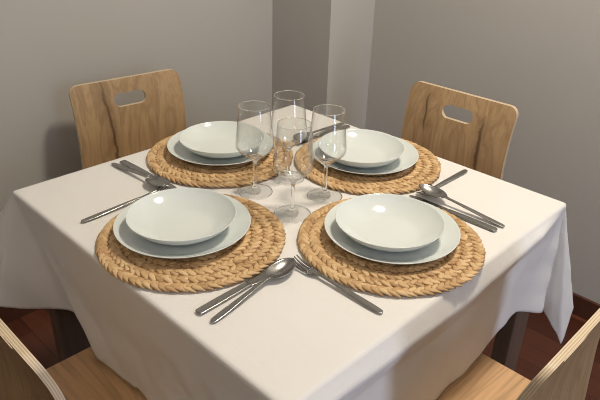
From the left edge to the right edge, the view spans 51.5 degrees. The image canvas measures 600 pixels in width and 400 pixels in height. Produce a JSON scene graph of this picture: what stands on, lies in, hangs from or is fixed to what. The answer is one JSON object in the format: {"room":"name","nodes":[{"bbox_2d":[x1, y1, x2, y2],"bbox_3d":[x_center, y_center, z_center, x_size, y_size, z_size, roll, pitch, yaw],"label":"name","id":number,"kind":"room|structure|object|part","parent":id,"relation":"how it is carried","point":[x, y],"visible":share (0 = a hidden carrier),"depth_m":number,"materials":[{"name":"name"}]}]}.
{"room":"dining room","nodes":[
{"label":"dining room","id":0,"kind":"room"},
{"bbox_2d":[0,0,272,211],"bbox_3d":[-1.623,-0.516,1.027,0.100,2.700,4.940,26,37,38],"label":"wall","id":1,"kind":"structure","parent":0,"point":[220,51],"depth_m":2.09,"materials":[{"name":"paint"}]},
{"bbox_2d":[0,307,37,323],"bbox_3d":[-1.710,0.701,1.526,0.012,0.080,4.478,26,37,38],"label":"baseboard","id":2,"kind":"structure","parent":1,"relation":"attached to","point":[7,314],"depth_m":2.16,"materials":[{"name":"brown wood"}]},
{"bbox_2d":[6,309,599,399],"bbox_3d":[-0.275,1.382,0.475,4.010,0.060,4.940,26,37,38],"label":"floor","id":3,"kind":"structure","parent":0,"point":[540,343],"depth_m":2.12,"materials":[{"name":"brown wood"}]},
{"bbox_2d":[0,318,146,399],"bbox_3d":[-0.363,0.447,1.300,0.380,0.810,0.440,26,37,38],"label":"dining chair","id":4,"kind":"object","parent":3,"relation":"on","point":[81,376],"visible":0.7,"depth_m":1.22,"materials":[{"name":"brown wood"}]},
{"bbox_3d":[-0.496,0.350,1.092,0.376,0.450,0.050,26,37,38],"label":"backrest","id":5,"kind":"part","parent":4,"relation":"part of","materials":[{"name":"brown wood"}]},
{"bbox_3d":[-0.344,0.408,1.300,0.380,0.020,0.388,26,37,38],"label":"seat","id":6,"kind":"part","parent":4,"relation":"part of","materials":[{"name":"brown wood"}]},
{"bbox_2d":[69,69,186,169],"bbox_3d":[-0.445,0.042,2.055,0.380,0.810,0.440,-19,35,-34],"label":"dining chair","id":7,"kind":"object","parent":3,"relation":"on","point":[107,131],"visible":0.44,"depth_m":2.03,"materials":[{"name":"brown wood"}]},
{"bbox_2d":[49,309,529,370],"bbox_3d":[-0.030,0.325,1.615,0.892,0.746,0.892,26,37,38],"label":"dining table","id":8,"kind":"object","parent":3,"relation":"on","point":[70,337],"visible":0.09,"depth_m":1.60,"materials":[{"name":"brown wood"}]},
{"bbox_3d":[-0.603,0.316,1.631,0.042,0.716,0.082,26,37,38],"label":"leg","id":9,"kind":"part","parent":8,"relation":"part of","materials":[{"name":"brown wood"}]},
{"bbox_2d":[0,105,573,399],"bbox_3d":[-0.061,0.156,1.562,1.260,0.408,1.242,26,37,38],"label":"tablecloth","id":10,"kind":"object","parent":8,"relation":"on","point":[298,335],"visible":0.58,"depth_m":1.25,"materials":[{"name":"white fabric"}]},
{"bbox_2d":[81,184,169,222],"bbox_3d":[-0.384,0.007,1.373,0.025,0.013,0.216,26,36,37],"label":"fork","id":11,"kind":"object","parent":10,"relation":"on","point":[99,214],"visible":0.79,"depth_m":1.35,"materials":[{"name":"silver metal"}]},
{"bbox_3d":[-0.399,0.016,1.360,0.025,0.008,0.173,26,36,37],"label":"handle","id":12,"kind":"part","parent":11,"relation":"part of","materials":[{"name":"silver metal"}]},
{"bbox_2d":[111,163,169,187],"bbox_3d":[-0.388,-0.063,1.498,0.222,0.017,0.044,23,35,35],"label":"spoon","id":13,"kind":"object","parent":10,"relation":"on","point":[156,181],"visible":1,"depth_m":1.47,"materials":[{"name":"silver metal"}]},
{"bbox_3d":[-0.416,-0.073,1.520,0.149,0.008,0.014,21,34,36],"label":"handle","id":14,"kind":"part","parent":13,"relation":"part of","materials":[{"name":"silver metal"}]},
{"bbox_2d":[145,176,169,187],"bbox_3d":[-0.333,-0.039,1.456,0.076,0.013,0.044,21,34,36],"label":"bowl","id":15,"kind":"object","parent":13,"relation":"on","point":[156,181],"depth_m":1.47,"materials":[{"name":"silver metal"}]},
{"bbox_2d":[120,160,175,188],"bbox_3d":[-0.370,-0.062,1.513,0.222,0.004,0.020,24,36,36],"label":"table knife","id":16,"kind":"object","parent":10,"relation":"on","point":[124,162],"visible":0.67,"depth_m":1.53,"materials":[{"name":"silver metal"}]},
{"bbox_3d":[-0.408,-0.080,1.543,0.120,0.004,0.018,24,36,36],"label":"handle","id":17,"kind":"part","parent":16,"relation":"part of","materials":[{"name":"silver metal"}]},
{"bbox_3d":[-0.326,-0.042,1.478,0.104,0.002,0.020,24,36,36],"label":"blade","id":18,"kind":"part","parent":16,"relation":"part of","materials":[{"name":"silver metal"}]},
{"bbox_2d":[95,194,285,292],"bbox_3d":[-0.218,0.072,1.263,0.378,0.010,0.380,18,32,27],"label":"placemat","id":19,"kind":"object","parent":10,"relation":"on","point":[263,241],"visible":0.45,"depth_m":1.18,"materials":[{"name":"wicker"}]},
{"bbox_2d":[113,194,250,258],"bbox_3d":[-0.237,0.051,1.267,0.274,0.022,0.274,26,37,38],"label":"dinner plate","id":20,"kind":"object","parent":19,"relation":"on","point":[240,225],"visible":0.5,"depth_m":1.21,"materials":[{"name":"ceramic"}]},
{"bbox_2d":[125,188,235,244],"bbox_3d":[-0.237,0.041,1.252,0.218,0.038,0.218,26,37,38],"label":"plate","id":21,"kind":"object","parent":20,"relation":"on","point":[175,216],"visible":1,"depth_m":1.28,"materials":[{"name":"ceramic"}]},
{"bbox_2d":[146,133,292,187],"bbox_3d":[-0.207,-0.119,1.623,0.378,0.010,0.380,4,28,5],"label":"placemat","id":22,"kind":"object","parent":10,"relation":"on","point":[160,161],"visible":0.44,"depth_m":1.53,"materials":[{"name":"wicker"}]},
{"bbox_2d":[167,130,272,165],"bbox_3d":[-0.207,-0.140,1.626,0.274,0.022,0.274,26,37,38],"label":"dinner plate","id":23,"kind":"object","parent":22,"relation":"on","point":[174,145],"visible":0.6,"depth_m":1.58,"materials":[{"name":"ceramic"}]},
{"bbox_2d":[179,121,263,158],"bbox_3d":[-0.201,-0.147,1.608,0.218,0.038,0.218,26,37,38],"label":"plate","id":24,"kind":"object","parent":23,"relation":"on","point":[214,139],"visible":0.98,"depth_m":1.64,"materials":[{"name":"ceramic"}]},
{"bbox_2d":[195,270,265,314],"bbox_3d":[-0.098,0.154,1.122,0.020,0.004,0.222,25,36,36],"label":"table knife","id":25,"kind":"object","parent":10,"relation":"on","point":[256,279],"visible":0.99,"depth_m":1.09,"materials":[{"name":"silver metal"}]},
{"bbox_3d":[-0.133,0.171,1.089,0.018,0.004,0.120,25,36,36],"label":"handle","id":26,"kind":"part","parent":25,"relation":"part of","materials":[{"name":"silver metal"}]},
{"bbox_3d":[-0.058,0.135,1.161,0.020,0.002,0.104,25,36,36],"label":"blade","id":27,"kind":"part","parent":25,"relation":"part of","materials":[{"name":"silver metal"}]},
{"bbox_2d":[210,258,295,322],"bbox_3d":[-0.080,0.158,1.106,0.044,0.013,0.222,21,35,32],"label":"spoon","id":28,"kind":"object","parent":10,"relation":"on","point":[279,268],"visible":1,"depth_m":1.14,"materials":[{"name":"silver metal"}]},
{"bbox_3d":[-0.102,0.171,1.080,0.014,0.008,0.149,21,35,32],"label":"handle","id":29,"kind":"part","parent":28,"relation":"part of","materials":[{"name":"silver metal"}]},
{"bbox_2d":[265,258,295,278],"bbox_3d":[-0.035,0.130,1.157,0.044,0.013,0.076,21,35,32],"label":"bowl","id":30,"kind":"object","parent":28,"relation":"on","point":[279,268],"depth_m":1.16,"materials":[{"name":"silver metal"}]},
{"bbox_2d":[235,100,273,198],"bbox_3d":[-0.102,-0.113,1.405,0.087,0.211,0.087,-3,28,-9],"label":"wine glass","id":31,"kind":"object","parent":10,"relation":"on","point":[254,157],"visible":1,"depth_m":1.42,"materials":[{"name":"clear glass"}]},
{"bbox_2d":[235,100,273,161],"bbox_3d":[-0.101,-0.148,1.386,0.087,0.131,0.087,26,37,38],"label":"bowl","id":32,"kind":"object","parent":31,"relation":"on","point":[254,157],"depth_m":1.39,"materials":[{"name":"clear glass"}]},
{"bbox_3d":[-0.103,-0.059,1.433,0.018,0.071,0.018,26,37,38],"label":"stem","id":33,"kind":"part","parent":31,"relation":"part of","materials":[{"name":"clear glass"}]},
{"bbox_2d":[270,90,306,184],"bbox_3d":[-0.027,-0.147,1.473,0.087,0.211,0.087,-3,28,-9],"label":"wine glass","id":34,"kind":"object","parent":10,"relation":"on","point":[288,145],"visible":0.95,"depth_m":1.49,"materials":[{"name":"clear glass"}]},
{"bbox_3d":[-0.029,-0.093,1.502,0.018,0.071,0.018,26,37,38],"label":"stem","id":35,"kind":"part","parent":34,"relation":"part of","materials":[{"name":"clear glass"}]},
{"bbox_2d":[270,90,306,148],"bbox_3d":[-0.026,-0.182,1.454,0.087,0.131,0.087,26,37,38],"label":"bowl","id":36,"kind":"object","parent":34,"relation":"on","point":[287,144],"depth_m":1.46,"materials":[{"name":"clear glass"}]},
{"bbox_2d":[273,118,313,222],"bbox_3d":[-0.014,-0.063,1.315,0.087,0.211,0.087,-3,28,-9],"label":"wine glass","id":37,"kind":"object","parent":10,"relation":"on","point":[292,178],"visible":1,"depth_m":1.33,"materials":[{"name":"clear glass"}]},
{"bbox_3d":[-0.016,-0.009,1.344,0.018,0.071,0.018,26,37,38],"label":"stem","id":38,"kind":"part","parent":37,"relation":"part of","materials":[{"name":"clear glass"}]},
{"bbox_2d":[273,118,313,182],"bbox_3d":[-0.013,-0.098,1.296,0.087,0.131,0.087,26,37,38],"label":"bowl","id":39,"kind":"object","parent":37,"relation":"on","point":[292,178],"depth_m":1.30,"materials":[{"name":"clear glass"}]},
{"bbox_2d":[293,122,343,140],"bbox_3d":[0.057,-0.198,1.776,0.044,0.017,0.222,24,35,36],"label":"spoon","id":40,"kind":"object","parent":10,"relation":"on","point":[299,136],"visible":0.93,"depth_m":1.75,"materials":[{"name":"silver metal"}]},
{"bbox_2d":[293,132,313,140],"bbox_3d":[0.008,-0.174,1.727,0.044,0.013,0.076,23,33,35],"label":"bowl","id":41,"kind":"object","parent":40,"relation":"on","point":[299,136],"depth_m":1.74,"materials":[{"name":"silver metal"}]},
{"bbox_3d":[0.080,-0.209,1.802,0.014,0.008,0.149,23,33,35],"label":"handle","id":42,"kind":"part","parent":40,"relation":"part of","materials":[{"name":"silver metal"}]},
{"bbox_2d":[295,125,349,144],"bbox_3d":[0.065,-0.185,1.768,0.222,0.004,0.020,-24,37,-39],"label":"table knife","id":43,"kind":"object","parent":10,"relation":"on","point":[343,126],"visible":0.7,"depth_m":1.76,"materials":[{"name":"silver metal"}]},
{"bbox_3d":[0.022,-0.166,1.731,0.104,0.002,0.020,-24,37,-39],"label":"blade","id":44,"kind":"part","parent":43,"relation":"part of","materials":[{"name":"silver metal"}]},
{"bbox_3d":[0.101,-0.202,1.800,0.120,0.004,0.018,-24,37,-39],"label":"handle","id":45,"kind":"part","parent":43,"relation":"part of","materials":[{"name":"silver metal"}]},
{"bbox_2d":[307,104,346,203],"bbox_3d":[0.060,-0.102,1.394,0.087,0.211,0.087,6,28,7],"label":"wine glass","id":46,"kind":"object","parent":10,"relation":"on","point":[325,162],"visible":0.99,"depth_m":1.41,"materials":[{"name":"clear glass"}]},
{"bbox_3d":[0.058,-0.049,1.422,0.018,0.071,0.018,26,37,38],"label":"stem","id":47,"kind":"part","parent":46,"relation":"part of","materials":[{"name":"clear glass"}]},
{"bbox_2d":[308,104,346,165],"bbox_3d":[0.061,-0.138,1.375,0.087,0.131,0.087,26,37,38],"label":"bowl","id":48,"kind":"object","parent":46,"relation":"on","point":[324,161],"depth_m":1.38,"materials":[{"name":"clear glass"}]},
{"bbox_2d":[294,255,382,313],"bbox_3d":[0.064,0.151,1.127,0.216,0.013,0.025,26,36,37],"label":"fork","id":49,"kind":"object","parent":10,"relation":"on","point":[312,271],"visible":1,"depth_m":1.12,"materials":[{"name":"silver metal"}]},
{"bbox_3d":[0.079,0.161,1.115,0.173,0.008,0.025,26,36,37],"label":"handle","id":50,"kind":"part","parent":49,"relation":"part of","materials":[{"name":"silver metal"}]},
{"bbox_2d":[294,137,440,194],"bbox_3d":[0.174,-0.102,1.612,0.380,0.010,0.378,12,30,18],"label":"placemat","id":51,"kind":"object","parent":10,"relation":"on","point":[426,170],"visible":0.49,"depth_m":1.52,"materials":[{"name":"wicker"}]},
{"bbox_2d":[311,136,418,174],"bbox_3d":[0.166,-0.117,1.604,0.274,0.022,0.274,26,37,38],"label":"dinner plate","id":52,"kind":"object","parent":51,"relation":"on","point":[410,156],"visible":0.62,"depth_m":1.56,"materials":[{"name":"ceramic"}]},
{"bbox_2d":[318,129,404,167],"bbox_3d":[0.155,-0.123,1.581,0.218,0.038,0.218,26,37,38],"label":"plate","id":53,"kind":"object","parent":52,"relation":"on","point":[366,148],"visible":0.98,"depth_m":1.61,"materials":[{"name":"ceramic"}]},
{"bbox_2d":[297,198,485,297],"bbox_3d":[0.183,0.081,1.269,0.380,0.010,0.378,11,29,16],"label":"placemat","id":54,"kind":"object","parent":10,"relation":"on","point":[456,268],"visible":0.49,"depth_m":1.18,"materials":[{"name":"wicker"}]},
{"bbox_2d":[324,199,460,263],"bbox_3d":[0.186,0.062,1.269,0.274,0.022,0.274,26,37,38],"label":"dinner plate","id":55,"kind":"object","parent":54,"relation":"on","point":[448,241],"visible":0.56,"depth_m":1.21,"materials":[{"name":"ceramic"}]},
{"bbox_2d":[335,193,444,251],"bbox_3d":[0.179,0.054,1.251,0.218,0.038,0.218,26,37,38],"label":"plate","id":56,"kind":"object","parent":55,"relation":"on","point":[378,221],"visible":1,"depth_m":1.28,"materials":[{"name":"ceramic"}]},
{"bbox_2d":[416,169,467,195],"bbox_3d":[0.350,-0.045,1.510,0.025,0.013,0.216,25,36,36],"label":"fork","id":57,"kind":"object","parent":10,"relation":"on","point":[461,172],"visible":0.64,"depth_m":1.53,"materials":[{"name":"silver metal"}]},
{"bbox_3d":[0.365,-0.050,1.526,0.025,0.008,0.173,25,36,36],"label":"handle","id":58,"kind":"part","parent":57,"relation":"part of","materials":[{"name":"silver metal"}]},
{"bbox_2d":[409,195,497,231],"bbox_3d":[0.336,0.026,1.385,0.222,0.004,0.020,25,36,37],"label":"table knife","id":59,"kind":"object","parent":10,"relation":"on","point":[457,214],"visible":0.83,"depth_m":1.36,"materials":[{"name":"silver metal"}]},
{"bbox_3d":[0.293,0.007,1.421,0.103,0.002,0.020,25,36,37],"label":"blade","id":60,"kind":"part","parent":59,"relation":"part of","materials":[{"name":"silver metal"}]},
{"bbox_3d":[0.373,0.044,1.354,0.120,0.004,0.018,25,36,37],"label":"handle","id":61,"kind":"part","parent":59,"relation":"part of","materials":[{"name":"silver metal"}]},
{"bbox_2d":[419,184,504,226],"bbox_3d":[0.359,0.010,1.396,0.221,0.023,0.044,25,36,37],"label":"spoon","id":62,"kind":"object","parent":10,"relation":"on","point":[430,190],"visible":1,"depth_m":1.42,"materials":[{"name":"silver metal"}]},
{"bbox_2d":[419,184,447,197],"bbox_3d":[0.306,-0.017,1.438,0.076,0.013,0.044,29,38,35],"label":"bowl","id":63,"kind":"object","parent":62,"relation":"on","point":[433,191],"depth_m":1.45,"materials":[{"name":"silver metal"}]},
{"bbox_3d":[0.385,0.025,1.375,0.149,0.008,0.014,29,38,35],"label":"handle","id":64,"kind":"part","parent":62,"relation":"part of","materials":[{"name":"silver metal"}]},
{"bbox_3d":[0.542,0.360,1.612,0.042,0.716,0.082,26,37,38],"label":"leg","id":65,"kind":"part","parent":8,"relation":"part of","materials":[{"name":"brown wood"}]},
{"bbox_2d":[401,81,518,179],"bbox_3d":[0.359,0.090,2.009,0.380,0.810,0.440,25,36,37],"label":"dining chair","id":66,"kind":"object","parent":3,"relation":"on","point":[482,144],"visible":0.38,"depth_m":1.97,"materials":[{"name":"brown wood"}]},
{"bbox_2d":[437,308,599,399],"bbox_3d":[0.311,0.464,1.304,0.440,0.810,0.380,26,37,38],"label":"dining chair","id":67,"kind":"object","parent":3,"relation":"on","point":[566,376],"visible":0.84,"depth_m":1.19,"materials":[{"name":"brown wood"}]},
{"bbox_3d":[0.294,0.424,1.304,0.388,0.020,0.380,26,37,38],"label":"seat","id":68,"kind":"part","parent":67,"relation":"part of","materials":[{"name":"brown wood"}]},
{"bbox_3d":[0.454,0.373,1.100,0.050,0.450,0.376,26,37,38],"label":"backrest","id":69,"kind":"part","parent":67,"relation":"part of","materials":[{"name":"brown wood"}]},
{"bbox_2d":[272,0,374,128],"bbox_3d":[0.105,-1.153,2.317,0.320,2.700,0.262,26,37,38],"label":"wall pillar","id":70,"kind":"structure","parent":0,"point":[321,49],"depth_m":2.50,"materials":[{"name":"paint"}]},
{"bbox_2d":[365,0,599,303],"bbox_3d":[1.504,-0.585,1.329,3.910,2.700,0.100,26,37,38],"label":"wall","id":71,"kind":"structure","parent":0,"point":[540,58],"depth_m":2.18,"materials":[{"name":"paint"}]},
{"bbox_2d":[572,292,599,319],"bbox_3d":[1.508,0.626,1.842,3.490,0.080,0.012,26,37,38],"label":"baseboard","id":72,"kind":"structure","parent":71,"relation":"attached to","point":[585,308],"depth_m":2.25,"materials":[{"name":"brown wood"}]}
]}

